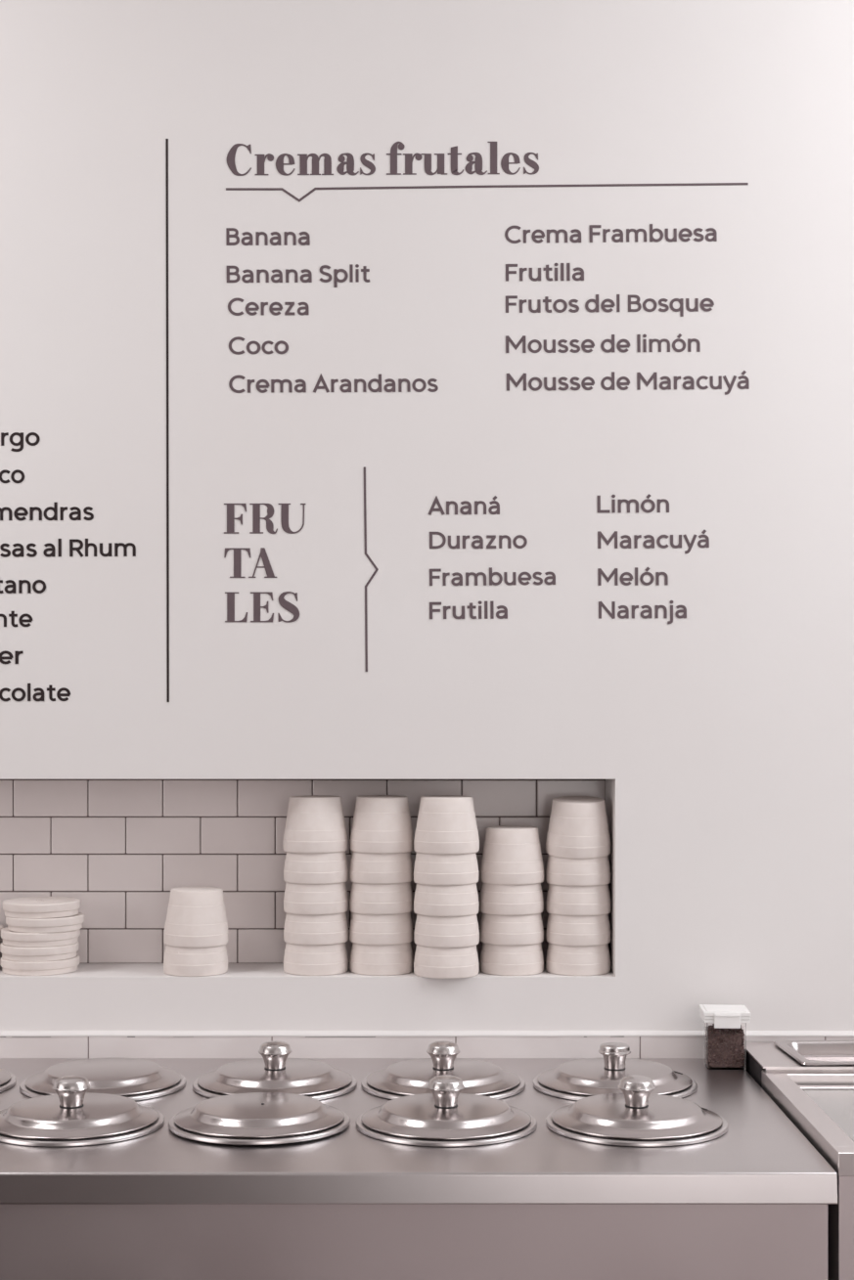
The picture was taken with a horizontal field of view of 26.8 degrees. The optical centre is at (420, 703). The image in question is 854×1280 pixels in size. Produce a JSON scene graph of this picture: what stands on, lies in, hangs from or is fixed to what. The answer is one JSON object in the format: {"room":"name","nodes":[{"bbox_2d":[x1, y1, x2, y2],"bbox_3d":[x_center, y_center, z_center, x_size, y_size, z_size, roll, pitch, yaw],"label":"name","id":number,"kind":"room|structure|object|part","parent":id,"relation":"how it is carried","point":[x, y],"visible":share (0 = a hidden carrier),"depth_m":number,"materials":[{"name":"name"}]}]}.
{"room":"eatery","nodes":[
{"label":"eatery","id":0,"kind":"room"},
{"bbox_2d":[0,0,853,1030],"bbox_3d":[-0.440,-0.013,2.770,5.520,3.020,0.200,0,0,0],"label":"wall","id":1,"kind":"structure","parent":0,"point":[720,736],"depth_m":2.67,"materials":[{"name":"paint"}]},
{"bbox_2d":[0,650,23,663],"bbox_3d":[-0.611,-0.070,2.670,0.037,0.020,0.001,0,0,0],"label":"lettering","id":2,"kind":"object","parent":1,"relation":"attached to","point":[17,653],"depth_m":2.67,"materials":[{"name":"black paint"}]},
{"bbox_2d":[0,469,24,483],"bbox_3d":[-0.610,-0.340,2.670,0.038,0.020,0.001,0,0,0],"label":"lettering","id":3,"kind":"object","parent":1,"relation":"attached to","point":[4,470],"depth_m":2.67,"materials":[{"name":"black paint"}]},
{"bbox_2d":[0,611,32,626],"bbox_3d":[-0.607,-0.127,2.670,0.056,0.024,0.001,0,0,0],"label":"lettering","id":4,"kind":"object","parent":1,"relation":"attached to","point":[13,615],"depth_m":2.67,"materials":[{"name":"black paint"}]},
{"bbox_2d":[0,432,40,451],"bbox_3d":[-0.597,-0.391,2.670,0.057,0.029,0.001,0,0,0],"label":"lettering","id":5,"kind":"object","parent":1,"relation":"attached to","point":[3,434],"depth_m":2.67,"materials":[{"name":"black paint"}]},
{"bbox_2d":[0,579,45,593],"bbox_3d":[-0.597,-0.177,2.670,0.077,0.024,0.001,0,0,0],"label":"lettering","id":6,"kind":"object","parent":1,"relation":"attached to","point":[21,582],"depth_m":2.67,"materials":[{"name":"black paint"}]},
{"bbox_2d":[0,683,70,701],"bbox_3d":[-0.576,-0.018,2.670,0.107,0.027,0.001,0,0,0],"label":"lettering","id":7,"kind":"object","parent":1,"relation":"attached to","point":[50,688],"depth_m":2.67,"materials":[{"name":"black paint"}]},
{"bbox_2d":[0,954,79,975],"bbox_3d":[-0.582,0.397,2.736,0.118,0.021,0.118,0,0,0],"label":"lid","id":8,"kind":"object","parent":1,"relation":"on","point":[56,967],"visible":0.75,"depth_m":2.69,"materials":[{"name":"white plastic"}]},
{"bbox_2d":[0,941,78,961],"bbox_3d":[-0.582,0.375,2.735,0.117,0.021,0.117,0,0,16],"label":"lid","id":9,"kind":"object","parent":8,"relation":"on","point":[60,952],"visible":0.73,"depth_m":2.69,"materials":[{"name":"white plastic"}]},
{"bbox_2d":[0,926,80,947],"bbox_3d":[-0.581,0.354,2.737,0.118,0.021,0.118,0,0,31],"label":"lid","id":10,"kind":"object","parent":9,"relation":"on","point":[10,938],"visible":0.8,"depth_m":2.69,"materials":[{"name":"white plastic"}]},
{"bbox_2d":[5,912,84,932],"bbox_3d":[-0.574,0.332,2.735,0.117,0.021,0.117,0,0,-43],"label":"lid","id":11,"kind":"object","parent":10,"relation":"on","point":[74,922],"visible":0.81,"depth_m":2.69,"materials":[{"name":"white plastic"}]},
{"bbox_2d":[2,896,80,918],"bbox_3d":[-0.580,0.311,2.737,0.115,0.021,0.115,0,0,0],"label":"lid","id":12,"kind":"object","parent":11,"relation":"on","point":[28,906],"visible":1,"depth_m":2.70,"materials":[{"name":"white plastic"}]},
{"bbox_2d":[0,502,93,520],"bbox_3d":[-0.564,-0.287,2.670,0.153,0.027,0.001,0,0,0],"label":"lettering","id":13,"kind":"object","parent":1,"relation":"attached to","point":[55,508],"depth_m":2.67,"materials":[{"name":"black paint"}]},
{"bbox_2d":[0,538,135,557],"bbox_3d":[-0.526,-0.233,2.670,0.202,0.028,0.001,0,0,0],"label":"lettering","id":14,"kind":"object","parent":1,"relation":"attached to","point":[87,545],"depth_m":2.67,"materials":[{"name":"black paint"}]},
{"bbox_2d":[165,138,169,702],"bbox_3d":[-0.378,-0.423,2.670,0.005,0.840,0.001,0,0,0],"label":"divider line","id":15,"kind":"object","parent":1,"relation":"attached to","point":[166,140],"visible":1,"depth_m":2.67,"materials":[{"name":"black paint"}]},
{"bbox_2d":[163,944,227,976],"bbox_3d":[-0.342,0.366,2.720,0.098,0.083,0.098,0,0,0],"label":"foam cup","id":16,"kind":"object","parent":1,"relation":"in","point":[177,960],"visible":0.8,"depth_m":2.68,"materials":[{"name":"white plastic"}]},
{"bbox_2d":[163,886,228,947],"bbox_3d":[-0.341,0.322,2.720,0.098,0.083,0.098,0,0,29],"label":"foam cup","id":17,"kind":"object","parent":16,"relation":"on","point":[196,916],"visible":1,"depth_m":2.68,"materials":[{"name":"white plastic"}]},
{"bbox_2d":[228,336,288,354],"bbox_3d":[-0.241,-0.535,2.670,0.090,0.027,0.001,0,0,0],"label":"lettering","id":18,"kind":"object","parent":1,"relation":"attached to","point":[232,350],"depth_m":2.67,"materials":[{"name":"grey paint"}]},
{"bbox_2d":[223,503,305,622],"bbox_3d":[-0.232,-0.211,2.670,0.122,0.178,0.001,0,0,0],"label":"lettering","id":19,"kind":"object","parent":1,"relation":"attached to","point":[288,606],"depth_m":2.67,"materials":[{"name":"grey paint"}]},
{"bbox_2d":[225,227,308,245],"bbox_3d":[-0.228,-0.697,2.670,0.124,0.026,0.001,0,0,0],"label":"lettering","id":20,"kind":"object","parent":1,"relation":"attached to","point":[257,234],"depth_m":2.67,"materials":[{"name":"grey paint"}]},
{"bbox_2d":[227,297,308,315],"bbox_3d":[-0.227,-0.593,2.670,0.120,0.027,0.001,0,0,0],"label":"lettering","id":21,"kind":"object","parent":1,"relation":"attached to","point":[263,304],"depth_m":2.67,"materials":[{"name":"grey paint"}]},
{"bbox_2d":[226,264,369,287],"bbox_3d":[-0.182,-0.639,2.670,0.214,0.034,0.001,0,0,0],"label":"lettering","id":22,"kind":"object","parent":1,"relation":"attached to","point":[364,270],"depth_m":2.67,"materials":[{"name":"grey paint"}]},
{"bbox_2d":[0,779,605,963],"bbox_3d":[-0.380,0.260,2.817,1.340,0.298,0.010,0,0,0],"label":"wall niche","id":23,"kind":"object","parent":1,"relation":"attached to","point":[119,848],"visible":0.56,"depth_m":2.81,"materials":[{"name":"grey tile"}]},
{"bbox_2d":[283,942,348,975],"bbox_3d":[-0.160,0.366,2.728,0.098,0.083,0.098,0,0,17],"label":"foam cup","id":24,"kind":"object","parent":1,"relation":"in","point":[298,959],"visible":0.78,"depth_m":2.69,"materials":[{"name":"white plastic"}]},
{"bbox_2d":[283,912,348,944],"bbox_3d":[-0.159,0.320,2.728,0.098,0.083,0.098,0,0,28],"label":"foam cup","id":25,"kind":"object","parent":24,"relation":"on","point":[299,929],"visible":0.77,"depth_m":2.69,"materials":[{"name":"white plastic"}]},
{"bbox_2d":[283,882,348,914],"bbox_3d":[-0.160,0.274,2.728,0.098,0.083,0.098,0,0,-33],"label":"foam cup","id":26,"kind":"object","parent":25,"relation":"on","point":[298,899],"visible":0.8,"depth_m":2.69,"materials":[{"name":"white plastic"}]},
{"bbox_2d":[283,851,348,883],"bbox_3d":[-0.159,0.228,2.728,0.098,0.083,0.098,0,0,27],"label":"foam cup","id":27,"kind":"object","parent":26,"relation":"on","point":[299,867],"visible":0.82,"depth_m":2.69,"materials":[{"name":"white plastic"}]},
{"bbox_2d":[282,794,347,853],"bbox_3d":[-0.160,0.182,2.728,0.098,0.083,0.098,0,0,-24],"label":"foam cup","id":28,"kind":"object","parent":27,"relation":"on","point":[314,823],"visible":1,"depth_m":2.69,"materials":[{"name":"white plastic"}]},
{"bbox_2d":[228,373,438,393],"bbox_3d":[-0.130,-0.479,2.670,0.311,0.029,0.001,0,0,0],"label":"lettering","id":29,"kind":"object","parent":1,"relation":"attached to","point":[378,380],"depth_m":2.67,"materials":[{"name":"grey paint"}]},
{"bbox_2d":[363,466,378,671],"bbox_3d":[-0.074,-0.201,2.670,0.022,0.306,0.001,0,0,0],"label":"bracket","id":30,"kind":"object","parent":1,"relation":"attached to","point":[365,510],"visible":1,"depth_m":2.67,"materials":[{"name":"grey paint"}]},
{"bbox_2d":[349,941,413,975],"bbox_3d":[-0.059,0.366,2.730,0.098,0.083,0.098,0,0,-3],"label":"foam cup","id":31,"kind":"object","parent":1,"relation":"in","point":[365,959],"visible":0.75,"depth_m":2.69,"materials":[{"name":"white plastic"}]},
{"bbox_2d":[349,911,413,944],"bbox_3d":[-0.060,0.320,2.730,0.098,0.083,0.098,0,0,-35],"label":"foam cup","id":32,"kind":"object","parent":31,"relation":"on","point":[364,929],"visible":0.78,"depth_m":2.69,"materials":[{"name":"white plastic"}]},
{"bbox_2d":[349,882,413,914],"bbox_3d":[-0.060,0.274,2.730,0.098,0.083,0.098,0,0,34],"label":"foam cup","id":33,"kind":"object","parent":32,"relation":"on","point":[396,898],"visible":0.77,"depth_m":2.69,"materials":[{"name":"white plastic"}]},
{"bbox_2d":[349,851,413,883],"bbox_3d":[-0.060,0.228,2.730,0.098,0.083,0.098,0,0,32],"label":"foam cup","id":34,"kind":"object","parent":33,"relation":"on","point":[365,867],"visible":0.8,"depth_m":2.69,"materials":[{"name":"white plastic"}]},
{"bbox_2d":[349,794,413,853],"bbox_3d":[-0.059,0.182,2.730,0.098,0.083,0.098,0,0,11],"label":"foam cup","id":35,"kind":"object","parent":34,"relation":"on","point":[380,823],"visible":1,"depth_m":2.69,"materials":[{"name":"white plastic"}]},
{"bbox_2d":[226,141,538,176],"bbox_3d":[-0.056,-0.814,2.670,0.466,0.051,0.001,0,0,0],"label":"lettering","id":36,"kind":"object","parent":1,"relation":"attached to","point":[349,162],"depth_m":2.67,"materials":[{"name":"grey paint"}]},
{"bbox_2d":[0,1036,853,1058],"bbox_3d":[0.190,0.535,2.666,2.462,0.085,0.009,0,0,0],"label":"backsplash","id":37,"kind":"structure","parent":1,"relation":"attached to","point":[10,1046],"depth_m":2.66,"materials":[{"name":"tile"}]},
{"bbox_2d":[0,1030,853,1037],"bbox_3d":[0.190,0.491,2.665,2.462,0.008,0.011,0,0,0],"label":"trim","id":38,"kind":"structure","parent":1,"relation":"attached to","point":[3,1034],"depth_m":2.66,"materials":[{"name":"white"}]},
{"bbox_2d":[413,944,479,978],"bbox_3d":[0.039,0.366,2.700,0.098,0.083,0.098,0,0,4],"label":"foam cup","id":39,"kind":"object","parent":1,"relation":"in","point":[429,961],"visible":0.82,"depth_m":2.66,"materials":[{"name":"white plastic"}]},
{"bbox_2d":[413,914,479,947],"bbox_3d":[0.040,0.320,2.700,0.098,0.083,0.098,0,0,4],"label":"foam cup","id":40,"kind":"object","parent":39,"relation":"on","point":[429,931],"visible":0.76,"depth_m":2.66,"materials":[{"name":"white plastic"}]},
{"bbox_2d":[413,882,479,916],"bbox_3d":[0.039,0.274,2.700,0.098,0.083,0.098,0,0,7],"label":"foam cup","id":41,"kind":"object","parent":40,"relation":"on","point":[429,900],"visible":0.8,"depth_m":2.66,"materials":[{"name":"white plastic"}]},
{"bbox_2d":[413,852,478,884],"bbox_3d":[0.038,0.227,2.700,0.098,0.083,0.098,0,0,4],"label":"foam cup","id":42,"kind":"object","parent":41,"relation":"on","point":[429,868],"visible":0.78,"depth_m":2.66,"materials":[{"name":"white plastic"}]},
{"bbox_2d":[413,794,479,854],"bbox_3d":[0.039,0.181,2.700,0.098,0.083,0.098,0,0,-11],"label":"foam cup","id":43,"kind":"object","parent":42,"relation":"on","point":[446,824],"visible":1,"depth_m":2.66,"materials":[{"name":"white plastic"}]},
{"bbox_2d":[428,495,499,514],"bbox_3d":[0.065,-0.297,2.670,0.107,0.029,0.001,0,0,0],"label":"lettering","id":44,"kind":"object","parent":1,"relation":"attached to","point":[435,501],"depth_m":2.67,"materials":[{"name":"grey paint"}]},
{"bbox_2d":[429,600,507,618],"bbox_3d":[0.071,-0.140,2.670,0.117,0.027,0.001,0,0,0],"label":"lettering","id":45,"kind":"object","parent":1,"relation":"attached to","point":[470,606],"depth_m":2.67,"materials":[{"name":"black paint"}]},
{"bbox_2d":[429,531,527,548],"bbox_3d":[0.086,-0.244,2.670,0.146,0.026,0.001,0,0,0],"label":"lettering","id":46,"kind":"object","parent":1,"relation":"attached to","point":[493,537],"depth_m":2.67,"materials":[{"name":"grey paint"}]},
{"bbox_2d":[225,182,748,201],"bbox_3d":[0.099,-0.763,2.670,0.778,0.028,0.001,0,0,0],"label":"line","id":47,"kind":"object","parent":1,"relation":"attached to","point":[691,184],"visible":1,"depth_m":2.67,"materials":[{"name":"grey paint"}]},
{"bbox_2d":[429,567,555,585],"bbox_3d":[0.107,-0.190,2.670,0.188,0.027,0.001,0,0,0],"label":"lettering","id":48,"kind":"object","parent":1,"relation":"attached to","point":[467,574],"depth_m":2.67,"materials":[{"name":"black paint"}]},
{"bbox_2d":[479,942,543,975],"bbox_3d":[0.139,0.366,2.728,0.098,0.083,0.098,0,0,3],"label":"foam cup","id":49,"kind":"object","parent":1,"relation":"in","point":[495,959],"visible":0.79,"depth_m":2.69,"materials":[{"name":"white plastic"}]},
{"bbox_2d":[479,912,543,945],"bbox_3d":[0.139,0.320,2.728,0.098,0.083,0.098,0,0,-29],"label":"foam cup","id":50,"kind":"object","parent":49,"relation":"on","point":[528,929],"visible":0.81,"depth_m":2.69,"materials":[{"name":"white plastic"}]},
{"bbox_2d":[479,882,543,915],"bbox_3d":[0.138,0.275,2.728,0.098,0.083,0.098,0,0,-14],"label":"foam cup","id":51,"kind":"object","parent":50,"relation":"on","point":[494,899],"visible":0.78,"depth_m":2.69,"materials":[{"name":"white plastic"}]},
{"bbox_2d":[480,825,544,884],"bbox_3d":[0.139,0.229,2.728,0.098,0.083,0.098,0,0,-45],"label":"foam cup","id":52,"kind":"object","parent":51,"relation":"on","point":[511,855],"visible":1,"depth_m":2.69,"materials":[{"name":"white plastic"}]},
{"bbox_2d":[505,263,583,281],"bbox_3d":[0.185,-0.644,2.670,0.117,0.027,0.001,0,0,0],"label":"lettering","id":53,"kind":"object","parent":1,"relation":"attached to","point":[547,269],"depth_m":2.67,"materials":[{"name":"grey paint"}]},
{"bbox_2d":[545,942,610,975],"bbox_3d":[0.240,0.366,2.727,0.098,0.083,0.098,0,0,-2],"label":"foam cup","id":54,"kind":"object","parent":1,"relation":"on","point":[568,960],"visible":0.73,"depth_m":2.69,"materials":[{"name":"white plastic"}]},
{"bbox_2d":[545,913,611,946],"bbox_3d":[0.240,0.321,2.727,0.098,0.083,0.098,0,0,17],"label":"foam cup","id":55,"kind":"object","parent":54,"relation":"on","point":[562,930],"visible":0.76,"depth_m":2.69,"materials":[{"name":"white plastic"}]},
{"bbox_2d":[545,883,611,915],"bbox_3d":[0.241,0.276,2.727,0.098,0.083,0.098,0,0,-26],"label":"foam cup","id":56,"kind":"object","parent":55,"relation":"on","point":[561,900],"visible":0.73,"depth_m":2.69,"materials":[{"name":"white plastic"}]},
{"bbox_2d":[545,854,610,885],"bbox_3d":[0.240,0.231,2.727,0.098,0.083,0.098,0,0,-10],"label":"foam cup","id":57,"kind":"object","parent":56,"relation":"on","point":[563,871],"visible":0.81,"depth_m":2.69,"materials":[{"name":"white plastic"}]},
{"bbox_2d":[545,795,610,858],"bbox_3d":[0.240,0.186,2.726,0.098,0.090,0.099,0,0,25],"label":"foam cup","id":58,"kind":"object","parent":57,"relation":"on","point":[578,825],"visible":1,"depth_m":2.69,"materials":[{"name":"white plastic"}]},
{"bbox_2d":[505,333,700,353],"bbox_3d":[0.272,-0.538,2.670,0.289,0.028,0.001,0,0,0],"label":"lettering","id":59,"kind":"object","parent":1,"relation":"attached to","point":[507,338],"depth_m":2.67,"materials":[{"name":"grey paint"}]},
{"bbox_2d":[505,294,713,316],"bbox_3d":[0.282,-0.594,2.670,0.310,0.034,0.001,0,0,0],"label":"lettering","id":60,"kind":"object","parent":1,"relation":"attached to","point":[546,300],"depth_m":2.67,"materials":[{"name":"grey paint"}]},
{"bbox_2d":[504,223,716,243],"bbox_3d":[0.283,-0.702,2.670,0.315,0.027,0.001,0,0,0],"label":"lettering","id":61,"kind":"object","parent":1,"relation":"attached to","point":[714,234],"depth_m":2.67,"materials":[{"name":"grey paint"}]},
{"bbox_2d":[506,370,749,395],"bbox_3d":[0.309,-0.478,2.670,0.361,0.036,0.001,0,0,0],"label":"lettering","id":62,"kind":"object","parent":1,"relation":"attached to","point":[640,376],"depth_m":2.67,"materials":[{"name":"grey paint"}]},
{"bbox_2d":[597,567,667,585],"bbox_3d":[0.317,-0.191,2.670,0.104,0.028,0.001,0,0,0],"label":"lettering","id":63,"kind":"object","parent":1,"relation":"attached to","point":[599,571],"depth_m":2.67,"materials":[{"name":"black paint"}]},
{"bbox_2d":[597,493,668,512],"bbox_3d":[0.317,-0.299,2.670,0.107,0.028,0.001,0,0,0],"label":"lettering","id":64,"kind":"object","parent":1,"relation":"attached to","point":[627,502],"depth_m":2.67,"materials":[{"name":"grey paint"}]},
{"bbox_2d":[598,600,686,623],"bbox_3d":[0.331,-0.137,2.670,0.131,0.036,0.001,0,0,0],"label":"lettering","id":65,"kind":"object","parent":1,"relation":"attached to","point":[600,603],"depth_m":2.67,"materials":[{"name":"black paint"}]},
{"bbox_2d":[597,529,708,553],"bbox_3d":[0.347,-0.242,2.670,0.166,0.036,0.001,0,0,0],"label":"lettering","id":66,"kind":"object","parent":1,"relation":"attached to","point":[599,534],"depth_m":2.67,"materials":[{"name":"grey paint"}]},
{"bbox_3d":[-0.440,1.497,-0.330,5.520,0.040,6.000,0,0,0],"label":"floor","id":67,"kind":"structure","parent":0,"visible":0},
{"bbox_2d":[0,1058,837,1279],"bbox_3d":[-0.341,1.002,2.334,1.618,0.950,0.652,0,0,0],"label":"countertop","id":68,"kind":"structure","parent":67,"relation":"on","point":[751,1201],"depth_m":2.03,"materials":[{"name":"metal"}]},
{"bbox_2d":[0,1067,16,1092],"bbox_3d":[-0.673,0.515,2.470,0.226,0.024,0.226,0,0,-1],"label":"lid","id":69,"kind":"object","parent":68,"relation":"on","point":[8,1080],"visible":1,"depth_m":2.47,"materials":[{"name":"silver metal"}]},
{"bbox_3d":[-0.673,0.514,2.470,0.212,0.022,0.212,0,0,-1],"label":"plate","id":70,"kind":"part","parent":69,"relation":"part of","materials":[{"name":"silver metal"}]},
{"bbox_2d":[0,1075,164,1147],"bbox_3d":[-0.435,0.496,2.240,0.234,0.061,0.234,0,0,-6],"label":"lid","id":71,"kind":"object","parent":68,"relation":"on","point":[72,1117],"visible":1,"depth_m":2.19,"materials":[{"name":"silver metal"}]},
{"bbox_2d":[59,1104,83,1108],"bbox_3d":[-0.437,0.502,2.240,0.030,0.001,0.030,0,0,-6],"label":"washer","id":72,"kind":"object","parent":71,"relation":"in","point":[61,1106],"depth_m":2.23,"materials":[{"name":"black rubber"}]},
{"bbox_3d":[-0.437,0.484,2.240,0.047,0.036,0.047,0,0,-6],"label":"knob","id":73,"kind":"part","parent":71,"relation":"part of","materials":[{"name":"silver metal"}]},
{"bbox_3d":[-0.435,0.514,2.240,0.212,0.022,0.212,0,0,-6],"label":"plate","id":74,"kind":"part","parent":71,"relation":"part of","materials":[{"name":"silver metal"}]},
{"bbox_2d":[19,1058,186,1101],"bbox_3d":[-0.437,0.515,2.470,0.226,0.024,0.226,0,0,-12],"label":"lid","id":75,"kind":"object","parent":68,"relation":"on","point":[137,1080],"visible":0.84,"depth_m":2.43,"materials":[{"name":"silver metal"}]},
{"bbox_2d":[168,1092,350,1145],"bbox_3d":[-0.202,0.513,2.240,0.226,0.025,0.226,0,-1,-3],"label":"lid","id":76,"kind":"object","parent":68,"relation":"on","point":[249,1118],"visible":1,"depth_m":2.19,"materials":[{"name":"silver metal"}]},
{"bbox_2d":[192,1040,356,1100],"bbox_3d":[-0.201,0.496,2.470,0.226,0.061,0.226,0,0,-15],"label":"lid","id":77,"kind":"object","parent":68,"relation":"on","point":[274,1072],"visible":0.91,"depth_m":2.43,"materials":[{"name":"silver metal"}]},
{"bbox_3d":[-0.201,0.514,2.470,0.212,0.022,0.212,0,0,-15],"label":"plate","id":78,"kind":"part","parent":77,"relation":"part of","materials":[{"name":"silver metal"}]},
{"bbox_3d":[-0.201,0.484,2.470,0.047,0.036,0.047,0,0,-15],"label":"knob","id":79,"kind":"part","parent":77,"relation":"part of","materials":[{"name":"silver metal"}]},
{"bbox_3d":[-0.344,0.954,2.346,1.613,0.847,0.629,0,0,0],"label":"panel","id":80,"kind":"part","parent":68,"relation":"part of","materials":[{"name":"silver metal"}]},
{"bbox_2d":[360,1040,525,1100],"bbox_3d":[0.031,0.496,2.470,0.226,0.061,0.226,0,0,-16],"label":"lid","id":81,"kind":"object","parent":68,"relation":"on","point":[412,1077],"visible":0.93,"depth_m":2.44,"materials":[{"name":"silver metal"}]},
{"bbox_3d":[0.031,0.484,2.470,0.047,0.036,0.047,0,0,-16],"label":"knob","id":82,"kind":"part","parent":81,"relation":"part of","materials":[{"name":"silver metal"}]},
{"bbox_3d":[0.031,0.514,2.470,0.212,0.022,0.212,0,0,-16],"label":"plate","id":83,"kind":"part","parent":81,"relation":"part of","materials":[{"name":"silver metal"}]},
{"bbox_2d":[355,1074,536,1147],"bbox_3d":[0.032,0.496,2.240,0.226,0.061,0.226,0,0,-8],"label":"lid","id":84,"kind":"object","parent":68,"relation":"on","point":[445,1117],"visible":1,"depth_m":2.19,"materials":[{"name":"silver metal"}]},
{"bbox_3d":[0.032,0.484,2.240,0.047,0.036,0.047,0,0,-8],"label":"knob","id":85,"kind":"part","parent":84,"relation":"part of","materials":[{"name":"silver metal"}]},
{"bbox_2d":[434,1103,457,1108],"bbox_3d":[0.032,0.502,2.240,0.030,0.001,0.030,0,0,-8],"label":"washer","id":86,"kind":"object","parent":84,"relation":"in","point":[436,1106],"depth_m":2.23,"materials":[{"name":"black rubber"}]},
{"bbox_3d":[0.032,0.514,2.240,0.212,0.022,0.212,0,0,-8],"label":"plate","id":87,"kind":"part","parent":84,"relation":"part of","materials":[{"name":"silver metal"}]},
{"bbox_2d":[531,1042,697,1101],"bbox_3d":[0.268,0.498,2.470,0.226,0.057,0.226,0,0,0],"label":"lid","id":88,"kind":"object","parent":68,"relation":"on","point":[575,1080],"visible":0.89,"depth_m":2.44,"materials":[{"name":"silver metal"}]},
{"bbox_3d":[0.268,0.486,2.470,0.045,0.032,0.045,0,0,0],"label":"knob","id":89,"kind":"part","parent":88,"relation":"part of","materials":[{"name":"silver metal"}]},
{"bbox_3d":[0.268,0.514,2.470,0.212,0.022,0.212,0,0,0],"label":"plate","id":90,"kind":"part","parent":88,"relation":"part of","materials":[{"name":"silver metal"}]},
{"bbox_2d":[545,1074,728,1147],"bbox_3d":[0.270,0.496,2.240,0.226,0.061,0.226,0,0,0],"label":"lid","id":91,"kind":"object","parent":68,"relation":"on","point":[635,1117],"visible":1,"depth_m":2.19,"materials":[{"name":"silver metal"}]},
{"bbox_3d":[0.270,0.484,2.240,0.047,0.036,0.047,0,0,0],"label":"knob","id":92,"kind":"part","parent":91,"relation":"part of","materials":[{"name":"silver metal"}]},
{"bbox_3d":[0.270,0.514,2.240,0.212,0.022,0.212,0,0,0],"label":"plate","id":93,"kind":"part","parent":91,"relation":"part of","materials":[{"name":"silver metal"}]},
{"bbox_2d":[699,1004,750,1069],"bbox_3d":[0.442,0.485,2.605,0.067,0.084,0.070,0,0,3],"label":"storage box","id":94,"kind":"object","parent":68,"relation":"on","point":[724,1025],"visible":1,"depth_m":2.58,"materials":[{"name":"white plastic"}]},
{"bbox_3d":[0.443,0.451,2.607,0.067,0.016,0.067,0,0,3],"label":"box lid","id":95,"kind":"part","parent":94,"relation":"part of","materials":[{"name":"white plastic"}]},
{"bbox_2d":[745,1041,853,1279],"bbox_3d":[0.912,0.989,2.343,0.877,0.976,0.630,0,0,0],"label":"freezer","id":96,"kind":"object","parent":67,"relation":"on","point":[817,1100],"visible":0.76,"depth_m":2.28,"materials":[{"name":"silver metal"}]},
{"bbox_2d":[746,1041,853,1068],"bbox_3d":[0.912,0.503,2.566,0.877,0.002,0.184,0,0,0],"label":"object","id":97,"kind":"object","parent":96,"relation":"attached to","point":[759,1054],"depth_m":2.54,"materials":[{"name":"silver metal"}]},
{"bbox_3d":[0.912,0.522,2.257,0.877,0.027,0.458,0,0,0],"label":"frame","id":98,"kind":"part","parent":96,"relation":"part of","materials":[{"name":"silver metal"}]},
{"bbox_2d":[773,1039,853,1065],"bbox_3d":[0.689,0.507,2.562,0.333,0.023,0.167,0,0,-3],"label":"steel pan","id":99,"kind":"object","parent":96,"relation":"in","point":[838,1052],"visible":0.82,"depth_m":2.62,"materials":[{"name":"silver metal"}]},
{"bbox_3d":[0.913,0.523,2.439,0.812,0.003,0.015,0,0,0],"label":"lid rail","id":100,"kind":"part","parent":96,"relation":"part of","materials":[{"name":"metal"}]},
{"bbox_3d":[0.913,0.527,2.253,0.812,0.006,0.387,0,0,0],"label":"sliding lid","id":101,"kind":"part","parent":96,"relation":"part of","materials":[{"name":"white glass"}]}
]}

